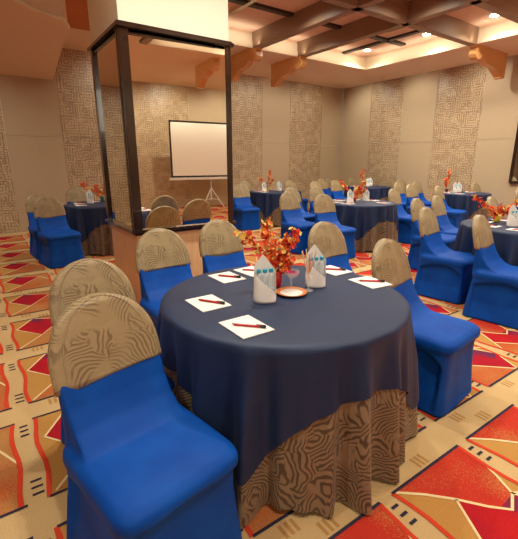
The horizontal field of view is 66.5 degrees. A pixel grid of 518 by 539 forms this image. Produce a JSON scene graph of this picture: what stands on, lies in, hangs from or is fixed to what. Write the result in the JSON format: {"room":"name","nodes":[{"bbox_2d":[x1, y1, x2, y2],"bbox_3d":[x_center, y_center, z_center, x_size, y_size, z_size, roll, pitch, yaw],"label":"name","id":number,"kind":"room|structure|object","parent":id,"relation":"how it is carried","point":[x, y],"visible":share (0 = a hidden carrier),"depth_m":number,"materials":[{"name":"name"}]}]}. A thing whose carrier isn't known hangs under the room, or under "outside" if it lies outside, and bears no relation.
{"room":"event hall","nodes":[
{"label":"event hall","id":0,"kind":"room"},
{"bbox_2d":[0,0,67,79],"bbox_3d":[-4.455,-3.211,4.462,4.610,0.620,5.750,-10,18,-34],"label":"ceiling","id":1,"kind":"structure","parent":0,"point":[31,42],"depth_m":5.36,"materials":[{"name":"beige paint"}]},
{"bbox_2d":[14,0,69,28],"bbox_3d":[-2.731,-2.600,3.328,0.465,0.050,3.446,5,16,18],"label":"trim","id":2,"kind":"structure","parent":1,"relation":"attached to","point":[25,4],"depth_m":4.50,"materials":[{"name":"beige paint"}]},
{"bbox_2d":[87,0,228,43],"bbox_3d":[-0.995,-2.761,3.781,1.060,1.130,0.920,-10,18,-34],"label":"column","id":3,"kind":"structure","parent":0,"point":[207,18],"depth_m":3.56,"materials":[{"name":"beige paint"}]},
{"bbox_2d":[87,19,233,51],"bbox_3d":[-0.995,-2.204,3.934,1.140,0.075,1.000,-10,18,-34],"label":"trim","id":4,"kind":"structure","parent":3,"relation":"attached to","point":[165,33],"depth_m":3.52,"materials":[{"name":"brown wood"}]},
{"bbox_2d":[0,48,342,233],"bbox_3d":[-2.691,-3.224,9.473,13.050,4.100,0.150,-10,18,-34],"label":"wall","id":5,"kind":"structure","parent":0,"point":[50,145],"depth_m":8.70,"materials":[{"name":"paint"}]},
{"bbox_2d":[0,207,517,538],"bbox_3d":[1.554,0.390,4.177,13.050,0.084,14.650,-10,18,-34],"label":"floor","id":6,"kind":"structure","parent":0,"point":[458,476],"depth_m":2.06,"materials":[{"name":"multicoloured carpet"}]},
{"bbox_2d":[25,193,46,258],"bbox_3d":[-3.353,-0.704,6.214,0.502,0.942,0.623,-12,19,-37],"label":"banquet chair","id":7,"kind":"object","parent":6,"relation":"on","point":[33,230],"visible":0.41,"depth_m":6.19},
{"bbox_2d":[33,196,84,268],"bbox_3d":[-2.905,-0.561,5.692,0.623,0.942,0.502,15,21,43],"label":"banquet chair","id":8,"kind":"object","parent":6,"relation":"on","point":[60,246],"visible":0.95,"depth_m":5.64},
{"bbox_2d":[65,187,86,203],"bbox_3d":[-3.540,-1.153,7.854,0.502,0.942,0.624,-10,18,-34],"label":"banquet chair","id":9,"kind":"object","parent":6,"relation":"on","point":[73,194],"visible":0.23,"depth_m":7.92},
{"bbox_2d":[48,258,174,445],"bbox_3d":[-0.733,0.458,1.967,0.502,0.942,0.623,-11,19,-35],"label":"banquet chair","id":10,"kind":"object","parent":6,"relation":"on","point":[80,278],"visible":0.12,"depth_m":2.03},
{"bbox_2d":[48,293,241,538],"bbox_3d":[-0.428,0.602,1.442,0.502,0.942,0.623,-15,21,-43],"label":"banquet chair","id":11,"kind":"object","parent":6,"relation":"on","point":[139,464],"visible":1,"depth_m":1.40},
{"bbox_2d":[111,225,202,304],"bbox_3d":[-0.995,-0.147,4.496,1.030,0.790,0.890,-10,18,-34],"label":"column base","id":12,"kind":"object","parent":6,"relation":"on","point":[124,243],"depth_m":4.14,"materials":[{"name":"brown wood"}]},
{"bbox_2d":[104,219,236,235],"bbox_3d":[-0.995,-0.524,4.393,1.140,0.052,1.000,-10,18,-34],"label":"trim","id":13,"kind":"structure","parent":12,"relation":"on","point":[111,222],"depth_m":3.97,"materials":[{"name":"brown wood"}]},
{"bbox_2d":[135,228,192,328],"bbox_3d":[-0.604,0.202,2.902,0.502,0.942,0.623,-10,18,-34],"label":"banquet chair","id":14,"kind":"object","parent":6,"relation":"on","point":[162,257],"visible":0.3,"depth_m":2.95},
{"bbox_2d":[199,219,246,273],"bbox_3d":[-0.204,0.077,3.360,0.502,0.942,0.624,-10,18,-34],"label":"banquet chair","id":15,"kind":"object","parent":6,"relation":"on","point":[219,249],"visible":0.27,"depth_m":3.42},
{"bbox_2d":[239,181,251,190],"bbox_3d":[-0.243,-1.810,10.258,0.502,0.942,0.623,-10,18,-34],"label":"banquet chair","id":16,"kind":"object","parent":6,"relation":"on","point":[245,183],"visible":0.12,"depth_m":10.38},
{"bbox_2d":[233,184,260,229],"bbox_3d":[-0.299,-1.387,8.712,0.502,0.942,0.623,-8,17,-26],"label":"banquet chair","id":17,"kind":"object","parent":6,"relation":"on","point":[247,217],"visible":0.94,"depth_m":8.63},
{"bbox_2d":[284,180,307,212],"bbox_3d":[0.994,-1.942,10.740,0.502,0.942,0.624,-10,18,-34],"label":"banquet chair","id":18,"kind":"object","parent":6,"relation":"on","point":[289,183],"visible":0.24,"depth_m":10.74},
{"bbox_2d":[278,192,314,253],"bbox_3d":[0.646,-0.798,6.561,0.502,0.942,0.624,-10,18,-34],"label":"banquet chair","id":19,"kind":"object","parent":6,"relation":"on","point":[291,215],"visible":0.7,"depth_m":6.54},
{"bbox_2d":[284,187,314,221],"bbox_3d":[0.777,-1.090,7.626,0.502,0.942,0.623,-10,18,-34],"label":"banquet chair","id":20,"kind":"object","parent":6,"relation":"on","point":[310,217],"visible":0.16,"depth_m":7.66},
{"bbox_2d":[309,181,321,212],"bbox_3d":[1.580,-1.744,10.017,0.502,0.942,0.623,-10,18,-34],"label":"banquet chair","id":21,"kind":"object","parent":6,"relation":"on","point":[314,183],"visible":0.12,"depth_m":10.09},
{"bbox_2d":[309,186,323,213],"bbox_3d":[1.310,-1.179,7.951,0.502,0.942,0.623,-10,18,-34],"label":"banquet chair","id":22,"kind":"object","parent":6,"relation":"on","point":[314,191],"visible":0.16,"depth_m":7.97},
{"bbox_2d":[317,179,330,196],"bbox_3d":[1.965,-2.105,11.337,0.502,0.942,0.623,-10,18,-34],"label":"banquet chair","id":23,"kind":"object","parent":6,"relation":"on","point":[322,182],"visible":0.23,"depth_m":11.44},
{"bbox_2d":[325,178,332,194],"bbox_3d":[2.345,-2.353,12.242,0.502,0.942,0.624,-10,18,-34],"label":"banquet chair","id":24,"kind":"object","parent":6,"relation":"on","point":[328,180],"visible":0.12,"depth_m":12.28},
{"bbox_2d":[308,221,354,273],"bbox_3d":[0.708,0.108,3.246,0.502,0.942,0.623,-10,18,-34],"label":"banquet chair","id":25,"kind":"object","parent":6,"relation":"on","point":[328,238],"visible":0.16,"depth_m":3.34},
{"bbox_2d":[314,194,355,258],"bbox_3d":[1.147,-0.675,6.110,0.502,0.942,0.623,-9,18,-30],"label":"banquet chair","id":26,"kind":"object","parent":6,"relation":"on","point":[324,206],"visible":0.41,"depth_m":6.13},
{"bbox_2d":[330,180,346,198],"bbox_3d":[2.243,-1.931,10.701,0.502,0.942,0.623,-10,18,-34],"label":"banquet chair","id":27,"kind":"object","parent":6,"relation":"on","point":[336,188],"visible":0.3,"depth_m":10.74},
{"bbox_2d":[348,178,357,185],"bbox_3d":[3.091,-2.394,12.392,0.502,0.942,0.623,-10,18,-34],"label":"banquet chair","id":28,"kind":"object","parent":6,"relation":"on","point":[351,181],"visible":0.13,"depth_m":12.45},
{"bbox_2d":[353,186,363,198],"bbox_3d":[2.248,-1.239,8.172,0.502,0.942,0.623,-10,18,-34],"label":"banquet chair","id":29,"kind":"object","parent":6,"relation":"on","point":[354,189],"visible":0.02,"depth_m":8.21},
{"bbox_2d":[388,189,411,243],"bbox_3d":[2.700,-1.007,7.323,0.502,0.942,0.624,-14,21,-41],"label":"banquet chair","id":30,"kind":"object","parent":6,"relation":"on","point":[404,219],"visible":0.48,"depth_m":7.22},
{"bbox_2d":[393,182,406,211],"bbox_3d":[3.599,-1.650,9.674,0.502,0.942,0.623,-10,18,-34],"label":"banquet chair","id":31,"kind":"object","parent":6,"relation":"on","point":[398,186],"visible":0.23,"depth_m":9.74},
{"bbox_2d":[406,184,430,214],"bbox_3d":[3.591,-1.423,8.844,0.502,0.942,0.624,-10,18,-34],"label":"banquet chair","id":32,"kind":"object","parent":6,"relation":"on","point":[411,190],"visible":0.22,"depth_m":8.87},
{"bbox_2d":[413,181,430,205],"bbox_3d":[4.148,-1.719,9.927,0.502,0.942,0.623,-10,18,-34],"label":"banquet chair","id":33,"kind":"object","parent":6,"relation":"on","point":[416,184],"visible":0.2,"depth_m":10.00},
{"bbox_2d":[371,238,480,416],"bbox_3d":[1.025,0.307,2.518,0.502,0.942,0.623,-13,20,-40],"label":"banquet chair","id":34,"kind":"object","parent":6,"relation":"on","point":[444,343],"visible":0.61,"depth_m":2.37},
{"bbox_2d":[408,198,455,269],"bbox_3d":[2.379,-0.484,5.410,0.502,0.942,0.623,-14,21,-41],"label":"banquet chair","id":35,"kind":"object","parent":6,"relation":"on","point":[417,204],"visible":0.38,"depth_m":5.39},
{"bbox_2d":[414,207,473,303],"bbox_3d":[2.052,-0.188,4.330,0.502,0.942,0.623,-14,21,-41],"label":"banquet chair","id":36,"kind":"object","parent":6,"relation":"on","point":[443,273],"visible":0.91,"depth_m":4.26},
{"bbox_2d":[431,196,458,235],"bbox_3d":[2.841,-0.595,5.817,0.502,0.942,0.623,-14,21,-41],"label":"banquet chair","id":37,"kind":"object","parent":6,"relation":"on","point":[437,203],"visible":0.33,"depth_m":5.83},
{"bbox_2d":[434,186,466,227],"bbox_3d":[3.959,-1.259,8.244,0.502,0.942,0.623,-14,21,-41],"label":"banquet chair","id":38,"kind":"object","parent":6,"relation":"on","point":[455,216],"visible":0.44,"depth_m":8.08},
{"bbox_2d":[471,183,500,205],"bbox_3d":[5.308,-1.554,9.321,0.502,0.942,0.623,-10,18,-34],"label":"banquet chair","id":39,"kind":"object","parent":6,"relation":"on","point":[475,187],"visible":0.09,"depth_m":9.38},
{"bbox_2d":[462,215,517,329],"bbox_3d":[2.295,-0.014,3.693,0.502,0.942,0.624,-14,21,-41],"label":"banquet chair","id":40,"kind":"object","parent":6,"relation":"on","point":[492,297],"visible":1,"depth_m":3.65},
{"bbox_2d":[487,196,497,217],"bbox_3d":[3.568,-0.555,5.672,0.502,0.942,0.624,-14,21,-41],"label":"banquet chair","id":41,"kind":"object","parent":6,"relation":"on","point":[491,201],"visible":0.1,"depth_m":5.69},
{"bbox_3d":[0.129,0.499,2.205,1.226,0.746,1.226,-10,18,-34],"label":"banquet table","id":42,"kind":"object","parent":6,"relation":"on","visible":0},
{"bbox_2d":[163,365,417,528],"bbox_3d":[0.116,0.494,2.208,1.438,0.746,1.452,10,18,31],"label":"table skirt","id":43,"kind":"object","parent":42,"relation":"on","point":[336,457],"visible":0.27,"depth_m":1.64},
{"bbox_2d":[156,265,418,485],"bbox_3d":[0.143,0.410,2.185,1.385,0.582,1.389,-10,18,-34],"label":"tablecloth","id":44,"kind":"object","parent":43,"relation":"on","point":[343,341],"visible":0.8,"depth_m":1.62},
{"bbox_2d":[185,294,231,311],"bbox_3d":[-0.255,0.166,1.962,0.155,0.004,0.200,-10,18,-34],"label":"notepad","id":45,"kind":"object","parent":44,"relation":"on","point":[203,306],"visible":1,"depth_m":1.95,"materials":[{"name":"white paper"}]},
{"bbox_2d":[198,299,224,304],"bbox_3d":[-0.238,0.157,1.959,0.151,0.015,0.013,6,16,21],"label":"pen","id":46,"kind":"object","parent":45,"relation":"on","point":[205,300],"visible":1,"depth_m":1.95,"materials":[{"name":"red"}]},
{"bbox_2d":[208,271,245,283],"bbox_3d":[-0.196,0.047,2.396,0.155,0.004,0.200,-10,18,-34],"label":"notepad","id":47,"kind":"object","parent":44,"relation":"on","point":[221,279],"visible":0.93,"depth_m":2.36,"materials":[{"name":"white paper"}]},
{"bbox_2d":[218,274,240,277],"bbox_3d":[-0.183,0.039,2.390,0.151,0.015,0.013,5,16,16],"label":"pen","id":48,"kind":"object","parent":47,"relation":"on","point":[234,276],"visible":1,"depth_m":2.38,"materials":[{"name":"red"}]},
{"bbox_2d":[234,266,253,276],"bbox_3d":[-0.045,0.011,2.527,0.155,0.004,0.200,-12,19,-37],"label":"notepad","id":49,"kind":"object","parent":44,"relation":"on","point":[249,273],"visible":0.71,"depth_m":2.51,"materials":[{"name":"white paper"}]},
{"bbox_2d":[218,315,274,339],"bbox_3d":[-0.056,0.242,1.683,0.155,0.004,0.200,-10,18,-34],"label":"notepad","id":50,"kind":"object","parent":44,"relation":"on","point":[244,332],"visible":1,"depth_m":1.67,"materials":[{"name":"white paper"}]},
{"bbox_2d":[232,323,265,327],"bbox_3d":[-0.044,0.236,1.672,0.151,0.015,0.013,3,16,13],"label":"pen","id":51,"kind":"object","parent":50,"relation":"on","point":[236,324],"visible":1,"depth_m":1.67,"materials":[{"name":"red"}]},
{"bbox_2d":[253,255,275,303],"bbox_3d":[0.029,0.046,1.958,0.114,0.238,0.068,-1,15,-3],"label":"folded napkin","id":52,"kind":"object","parent":44,"relation":"on","point":[264,283],"visible":0.98,"depth_m":1.96,"materials":[{"name":"white"}]},
{"bbox_2d":[276,269,281,286],"bbox_3d":[0.096,0.049,2.222,0.082,0.092,0.082,-10,18,-34],"label":"flower vase","id":53,"kind":"object","parent":44,"relation":"on","point":[279,273],"visible":0.33,"depth_m":2.19,"materials":[{"name":"red plastic"}]},
{"bbox_2d":[233,230,273,261],"bbox_3d":[-0.020,-0.087,2.189,0.234,0.274,0.090,2,15,9],"label":"branch","id":54,"kind":"object","parent":53,"relation":"in","point":[246,235],"visible":0.68,"depth_m":2.16,"materials":[{"name":"brown"}]},
{"bbox_2d":[260,217,276,265],"bbox_3d":[0.052,-0.118,2.167,0.107,0.343,0.108,8,17,27],"label":"branch","id":55,"kind":"object","parent":53,"relation":"in","point":[265,235],"visible":0.86,"depth_m":2.14,"materials":[{"name":"orange"}]},
{"bbox_2d":[259,251,278,268],"bbox_3d":[0.057,-0.026,2.177,0.095,0.163,0.102,8,17,26],"label":"branch","id":56,"kind":"object","parent":53,"relation":"in","point":[267,253],"visible":0.46,"depth_m":2.15,"materials":[{"name":"orange"}]},
{"bbox_2d":[274,232,290,269],"bbox_3d":[0.122,-0.080,2.193,0.108,0.258,0.125,-10,18,-34],"label":"branch","id":57,"kind":"object","parent":53,"relation":"in","point":[281,249],"visible":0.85,"depth_m":2.16,"materials":[{"name":"orange"}]},
{"bbox_2d":[277,255,295,274],"bbox_3d":[0.146,-0.013,2.193,0.117,0.131,0.100,-10,18,-34],"label":"branch","id":58,"kind":"object","parent":53,"relation":"in","point":[286,266],"visible":0.88,"depth_m":2.17,"materials":[{"name":"orange"}]},
{"bbox_2d":[277,227,301,271],"bbox_3d":[0.164,-0.095,2.192,0.130,0.286,0.115,-10,18,-34],"label":"branch","id":59,"kind":"object","parent":53,"relation":"in","point":[292,242],"visible":0.73,"depth_m":2.16,"materials":[{"name":"orange"}]},
{"bbox_2d":[276,286,306,296],"bbox_3d":[0.172,0.122,2.101,0.168,0.014,0.168,-10,18,-34],"label":"plate","id":60,"kind":"object","parent":44,"relation":"on","point":[290,291],"visible":0.98,"depth_m":2.11,"materials":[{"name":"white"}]},
{"bbox_2d":[305,244,325,287],"bbox_3d":[0.318,-0.020,2.199,0.114,0.238,0.068,-1,15,-3],"label":"folded napkin","id":61,"kind":"object","parent":44,"relation":"on","point":[317,276],"visible":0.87,"depth_m":2.20,"materials":[{"name":"white"}]},
{"bbox_2d":[326,265,352,275],"bbox_3d":[0.476,0.005,2.549,0.155,0.004,0.200,-10,18,-34],"label":"notepad","id":62,"kind":"object","parent":44,"relation":"on","point":[332,272],"visible":0.64,"depth_m":2.51,"materials":[{"name":"white paper"}]},
{"bbox_2d":[326,268,345,270],"bbox_3d":[0.483,-0.003,2.546,0.151,0.015,0.013,3,16,10],"label":"pen","id":63,"kind":"object","parent":62,"relation":"on","point":[343,269],"visible":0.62,"depth_m":2.54,"materials":[{"name":"red"}]},
{"bbox_2d":[348,276,392,288],"bbox_3d":[0.646,0.073,2.299,0.155,0.004,0.200,-8,17,-28],"label":"notepad","id":64,"kind":"object","parent":44,"relation":"on","point":[373,285],"visible":0.93,"depth_m":2.27,"materials":[{"name":"white paper"}]},
{"bbox_2d":[358,280,384,281],"bbox_3d":[0.652,0.065,2.296,0.151,0.015,0.013,2,15,7],"label":"pen","id":65,"kind":"object","parent":64,"relation":"on","point":[358,280],"visible":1,"depth_m":2.29,"materials":[{"name":"red"}]},
{"bbox_3d":[1.744,-0.811,6.993,1.201,0.746,1.201,-10,18,-34],"label":"banquet table","id":66,"kind":"object","parent":6,"relation":"on","visible":0},
{"bbox_2d":[343,220,397,251],"bbox_3d":[1.752,-0.815,6.994,1.446,0.746,1.416,-12,19,-37],"label":"table skirt","id":67,"kind":"object","parent":66,"relation":"on","point":[387,230],"visible":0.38,"depth_m":6.44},
{"bbox_2d":[332,199,398,239],"bbox_3d":[1.743,-0.899,6.969,1.331,0.582,1.344,-5,16,-17],"label":"tablecloth","id":68,"kind":"object","parent":67,"relation":"on","point":[361,215],"visible":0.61,"depth_m":6.38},
{"bbox_2d":[347,189,353,202],"bbox_3d":[1.543,-1.242,6.666,0.114,0.238,0.068,1,15,5],"label":"folded napkin","id":69,"kind":"object","parent":68,"relation":"on","point":[350,197],"visible":0.97,"depth_m":6.67,"materials":[{"name":"white"}]},
{"bbox_2d":[363,188,369,200],"bbox_3d":[1.896,-1.330,6.987,0.114,0.238,0.068,1,15,5],"label":"folded napkin","id":70,"kind":"object","parent":68,"relation":"on","point":[365,195],"visible":0.91,"depth_m":6.99,"materials":[{"name":"white"}]},
{"bbox_3d":[0.380,-1.500,9.510,1.201,0.746,1.201,-10,18,-34],"label":"banquet table","id":71,"kind":"object","parent":6,"relation":"on","visible":0},
{"bbox_2d":[251,203,280,225],"bbox_3d":[0.368,-1.505,9.514,1.410,0.746,1.423,11,19,34],"label":"table skirt","id":72,"kind":"object","parent":71,"relation":"on","point":[275,216],"visible":0.23,"depth_m":8.94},
{"bbox_2d":[249,189,303,217],"bbox_3d":[0.394,-1.588,9.489,1.357,0.582,1.362,-9,18,-31],"label":"tablecloth","id":73,"kind":"object","parent":72,"relation":"on","point":[267,202],"visible":0.56,"depth_m":8.92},
{"bbox_2d":[262,182,266,190],"bbox_3d":[0.122,-1.930,9.179,0.114,0.238,0.068,1,15,5],"label":"folded napkin","id":74,"kind":"object","parent":73,"relation":"on","point":[264,187],"visible":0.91,"depth_m":9.18,"materials":[{"name":"white"}]},
{"bbox_2d":[277,181,281,190],"bbox_3d":[0.487,-2.004,9.449,0.114,0.238,0.068,1,15,5],"label":"folded napkin","id":75,"kind":"object","parent":73,"relation":"on","point":[279,187],"visible":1,"depth_m":9.46,"materials":[{"name":"white"}]},
{"bbox_3d":[4.593,-1.357,8.988,1.079,0.746,1.079,-10,18,-34],"label":"banquet table","id":76,"kind":"object","parent":6,"relation":"on","visible":0},
{"bbox_2d":[449,206,487,218],"bbox_3d":[4.582,-1.361,8.990,1.266,0.746,1.278,10,18,31],"label":"table skirt","id":77,"kind":"object","parent":76,"relation":"on","point":[480,211],"visible":0.19,"depth_m":8.46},
{"bbox_2d":[444,191,491,219],"bbox_3d":[4.605,-1.446,8.967,1.219,0.582,1.223,-10,18,-34],"label":"tablecloth","id":78,"kind":"object","parent":77,"relation":"on","point":[463,201],"visible":0.55,"depth_m":8.44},
{"bbox_2d":[452,182,457,192],"bbox_3d":[4.418,-1.847,8.878,0.114,0.238,0.068,1,15,5],"label":"folded napkin","id":79,"kind":"object","parent":78,"relation":"on","point":[455,188],"visible":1,"depth_m":8.88,"materials":[{"name":"white"}]},
{"bbox_3d":[-2.606,-0.748,6.763,1.201,0.746,1.201,-10,18,-34],"label":"banquet table","id":80,"kind":"object","parent":6,"relation":"on","visible":0},
{"bbox_2d":[81,223,113,255],"bbox_3d":[-2.619,-0.753,6.766,1.410,0.746,1.423,10,18,31],"label":"table skirt","id":81,"kind":"object","parent":80,"relation":"on","point":[100,240],"visible":0.23,"depth_m":6.20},
{"bbox_2d":[64,200,106,242],"bbox_3d":[-2.593,-0.837,6.743,1.357,0.582,1.362,-10,18,-34],"label":"tablecloth","id":82,"kind":"object","parent":81,"relation":"on","point":[82,219],"visible":0.44,"depth_m":6.13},
{"bbox_2d":[86,189,93,203],"bbox_3d":[-2.827,-1.224,6.599,0.114,0.238,0.068,1,15,5],"label":"folded napkin","id":83,"kind":"object","parent":82,"relation":"on","point":[90,200],"visible":1,"depth_m":6.60,"materials":[{"name":"white"}]},
{"bbox_2d":[62,0,517,88],"bbox_3d":[1.554,-3.409,3.138,13.050,0.500,14.650,-10,18,-34],"label":"ceiling","id":84,"kind":"structure","parent":0,"point":[421,54],"depth_m":8.44,"materials":[{"name":"beige paint"}]},
{"bbox_2d":[228,0,257,16],"bbox_3d":[-0.189,-4.317,6.402,0.080,0.050,2.400,-10,18,-34],"label":"ceiling beam","id":85,"kind":"structure","parent":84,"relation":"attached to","point":[237,8],"depth_m":6.56,"materials":[{"name":"brown wood"}]},
{"bbox_2d":[231,46,262,81],"bbox_3d":[-0.298,-4.362,8.431,0.150,0.495,1.150,-10,18,-34],"label":"wooden bracket","id":86,"kind":"object","parent":84,"relation":"attached to","point":[241,61],"visible":0.94,"depth_m":8.37,"materials":[{"name":"orange wood"}]},
{"bbox_2d":[271,54,306,87],"bbox_3d":[0.676,-4.542,9.089,0.150,0.495,1.150,-10,18,-34],"label":"wooden bracket","id":87,"kind":"object","parent":84,"relation":"attached to","point":[281,70],"visible":0.99,"depth_m":9.07,"materials":[{"name":"orange wood"}]},
{"bbox_2d":[228,0,405,45],"bbox_3d":[0.902,-4.549,7.181,5.600,0.055,0.120,-10,18,-34],"label":"ceiling strip","id":88,"kind":"object","parent":84,"relation":"attached to","point":[255,5],"visible":0.56,"depth_m":6.84,"materials":[{"name":"brown"}]},
{"bbox_2d":[252,0,385,48],"bbox_3d":[2.326,-3.742,4.715,0.150,0.330,8.400,-10,18,-34],"label":"ceiling beam","id":89,"kind":"structure","parent":84,"relation":"attached to","point":[320,13],"depth_m":6.79,"materials":[{"name":"brown wood"}]},
{"bbox_2d":[342,30,420,53],"bbox_3d":[2.642,-4.919,8.533,0.100,0.055,2.180,-10,18,-34],"label":"ceiling strip","id":90,"kind":"object","parent":84,"relation":"attached to","point":[414,32],"visible":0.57,"depth_m":8.51,"materials":[{"name":"brown"}]},
{"bbox_2d":[297,0,488,56],"bbox_3d":[3.301,-3.922,5.373,0.150,0.330,8.400,-10,18,-34],"label":"ceiling beam","id":91,"kind":"structure","parent":84,"relation":"attached to","point":[418,10],"depth_m":7.10,"materials":[{"name":"brown wood"}]},
{"bbox_2d":[320,0,478,45],"bbox_3d":[1.833,-4.128,6.125,5.830,0.330,0.150,-10,18,-34],"label":"ceiling beam","id":92,"kind":"structure","parent":84,"relation":"attached to","point":[444,26],"depth_m":6.75,"materials":[{"name":"brown wood"}]},
{"bbox_2d":[469,44,507,79],"bbox_3d":[4.750,-4.304,8.220,1.300,0.495,0.150,-10,18,-34],"label":"wooden bracket","id":93,"kind":"object","parent":84,"relation":"attached to","point":[494,60],"visible":0.98,"depth_m":8.18,"materials":[{"name":"orange wood"}]},
{"bbox_2d":[463,0,517,23],"bbox_3d":[2.499,-3.877,5.208,5.830,0.330,0.150,-10,18,-34],"label":"ceiling beam","id":94,"kind":"structure","parent":84,"relation":"attached to","point":[508,9],"depth_m":5.99,"materials":[{"name":"brown wood"}]},
{"bbox_2d":[339,55,517,217],"bbox_3d":[6.960,-2.623,7.278,0.150,4.100,14.650,-10,18,-34],"label":"wall","id":95,"kind":"structure","parent":0,"point":[463,120],"depth_m":10.31,"materials":[{"name":"paint"}]},
{"bbox_2d":[508,126,517,183],"bbox_3d":[6.093,-2.572,8.377,0.050,1.500,1.260,-10,18,-34],"label":"wall mirror","id":96,"kind":"object","parent":95,"relation":"attached to","point":[513,177],"visible":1,"depth_m":8.90,"materials":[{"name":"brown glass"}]},
{"bbox_2d":[512,147,517,180],"bbox_3d":[6.101,-2.573,8.383,0.010,1.400,1.140,-10,18,-34],"label":"mirror glass","id":97,"kind":"object","parent":96,"relation":"on","point":[515,154],"depth_m":8.90,"materials":[{"name":"brown"}]},
{"bbox_3d":[-1.003,-1.922,4.023,1.010,2.875,0.840,-10,18,-34],"label":"wall column","id":98,"kind":"structure","parent":0,"visible":0},
{"bbox_2d":[90,27,132,229],"bbox_3d":[-1.431,-1.293,3.873,0.037,1.706,0.940,-10,18,-34],"label":"framed mirror","id":99,"kind":"object","parent":98,"relation":"attached to","point":[105,64],"visible":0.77,"depth_m":3.89,"materials":[{"name":"clear glass"}]},
{"bbox_2d":[116,26,233,230],"bbox_3d":[-0.736,-1.274,3.804,1.090,1.706,0.050,-10,18,-34],"label":"framed mirror","id":100,"kind":"object","parent":98,"relation":"attached to","point":[176,95],"visible":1,"depth_m":3.77,"materials":[{"name":"clear glass"}]},
{"bbox_3d":[3.095,-1.995,11.320,1.201,0.746,1.201,-10,18,-34],"label":"banquet table","id":101,"kind":"object","parent":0,"visible":0},
{"bbox_3d":[3.098,-2.000,11.323,1.455,0.746,1.424,-14,21,-41],"label":"table skirt","id":102,"kind":"object","parent":101,"relation":"on","visible":0},
{"bbox_2d":[344,185,390,199],"bbox_3d":[3.094,-2.083,11.296,1.331,0.582,1.344,-6,16,-20],"label":"tablecloth","id":103,"kind":"object","parent":102,"relation":"on","point":[378,192],"visible":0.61,"depth_m":10.70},
{"bbox_3d":[2.931,-0.115,4.450,1.226,0.746,1.226,-10,18,-34],"label":"banquet table","id":104,"kind":"object","parent":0,"visible":0},
{"bbox_3d":[2.934,-0.120,4.452,1.485,0.746,1.453,-10,18,-34],"label":"table skirt","id":105,"kind":"object","parent":104,"relation":"on","visible":0},
{"bbox_2d":[453,218,517,265],"bbox_3d":[2.930,-0.203,4.427,1.358,0.582,1.372,-4,16,-13],"label":"tablecloth","id":106,"kind":"object","parent":105,"relation":"on","point":[505,241],"visible":0.54,"depth_m":4.03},
{"bbox_2d":[493,215,500,221],"bbox_3d":[2.759,-0.587,4.576,0.089,0.077,0.089,-10,18,-34],"label":"flower vase","id":107,"kind":"object","parent":106,"relation":"on","point":[497,219],"visible":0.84,"depth_m":4.55,"materials":[{"name":"yellow ceramic"}]},
{"bbox_2d":[471,195,493,210],"bbox_3d":[2.597,-0.722,4.541,0.323,0.278,0.114,2,15,7],"label":"branch","id":108,"kind":"object","parent":107,"relation":"in","point":[475,198],"visible":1,"depth_m":4.52,"materials":[{"name":"orange"}]},
{"bbox_2d":[486,206,501,218],"bbox_3d":[2.699,-0.657,4.550,0.149,0.157,0.114,-4,16,-15],"label":"branch","id":109,"kind":"object","parent":107,"relation":"in","point":[492,212],"visible":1,"depth_m":4.53,"materials":[{"name":"orange"}]},
{"bbox_2d":[495,203,505,216],"bbox_3d":[2.776,-0.679,4.552,0.117,0.187,0.103,-10,18,-34],"label":"branch","id":110,"kind":"object","parent":107,"relation":"in","point":[499,208],"visible":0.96,"depth_m":4.54,"materials":[{"name":"orange"}]},
{"bbox_2d":[503,199,517,214],"bbox_3d":[2.889,-0.706,4.534,0.264,0.252,0.137,1,15,4],"label":"branch","id":111,"kind":"object","parent":107,"relation":"in","point":[516,200],"visible":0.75,"depth_m":4.53,"materials":[{"name":"orange"}]},
{"bbox_2d":[506,204,517,226],"bbox_3d":[2.738,-0.580,4.246,0.114,0.238,0.068,1,15,5],"label":"folded napkin","id":112,"kind":"object","parent":106,"relation":"on","point":[512,220],"visible":1,"depth_m":4.25,"materials":[{"name":"white"}]},
{"bbox_3d":[1.669,-1.223,6.901,0.078,0.077,0.078,-10,18,-34],"label":"flower vase","id":113,"kind":"object","parent":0,"visible":0},
{"bbox_2d":[339,180,348,191],"bbox_3d":[1.524,-1.385,6.858,0.283,0.334,0.104,4,16,14],"label":"branch","id":114,"kind":"object","parent":113,"relation":"in","point":[344,185],"visible":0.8,"depth_m":6.84,"materials":[{"name":"brown"}]},
{"bbox_2d":[354,185,360,196],"bbox_3d":[1.718,-1.342,6.861,0.133,0.249,0.096,5,16,18],"label":"branch","id":115,"kind":"object","parent":113,"relation":"in","point":[358,188],"visible":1,"depth_m":6.84,"materials":[{"name":"orange"}]},
{"bbox_2d":[354,179,366,193],"bbox_3d":[1.766,-1.392,6.840,0.232,0.356,0.092,0,15,2],"label":"branch","id":116,"kind":"object","parent":113,"relation":"in","point":[363,183],"visible":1,"depth_m":6.83,"materials":[{"name":"brown"}]},
{"bbox_3d":[4.245,-1.780,8.935,0.078,0.077,0.078,-10,18,-34],"label":"flower vase","id":117,"kind":"object","parent":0,"visible":0},
{"bbox_2d":[446,169,451,183],"bbox_3d":[4.254,-2.012,8.863,0.104,0.482,0.103,0,15,-1],"label":"branch","id":118,"kind":"object","parent":117,"relation":"in","point":[450,172],"visible":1,"depth_m":8.84,"materials":[{"name":"brown"}]},
{"bbox_3d":[-2.778,-1.252,7.006,0.078,0.077,0.078,-10,18,-34],"label":"flower vase","id":119,"kind":"object","parent":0,"visible":0},
{"bbox_2d":[80,182,98,196],"bbox_3d":[-2.948,-1.391,6.937,0.347,0.304,0.095,-2,15,-6],"label":"branch","id":120,"kind":"object","parent":119,"relation":"in","point":[82,184],"visible":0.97,"depth_m":6.91,"materials":[{"name":"brown"}]},
{"bbox_2d":[92,184,102,195],"bbox_3d":[-2.836,-1.373,6.958,0.158,0.258,0.126,-10,18,-34],"label":"branch","id":121,"kind":"object","parent":119,"relation":"in","point":[95,187],"visible":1,"depth_m":6.95,"materials":[{"name":"brown"}]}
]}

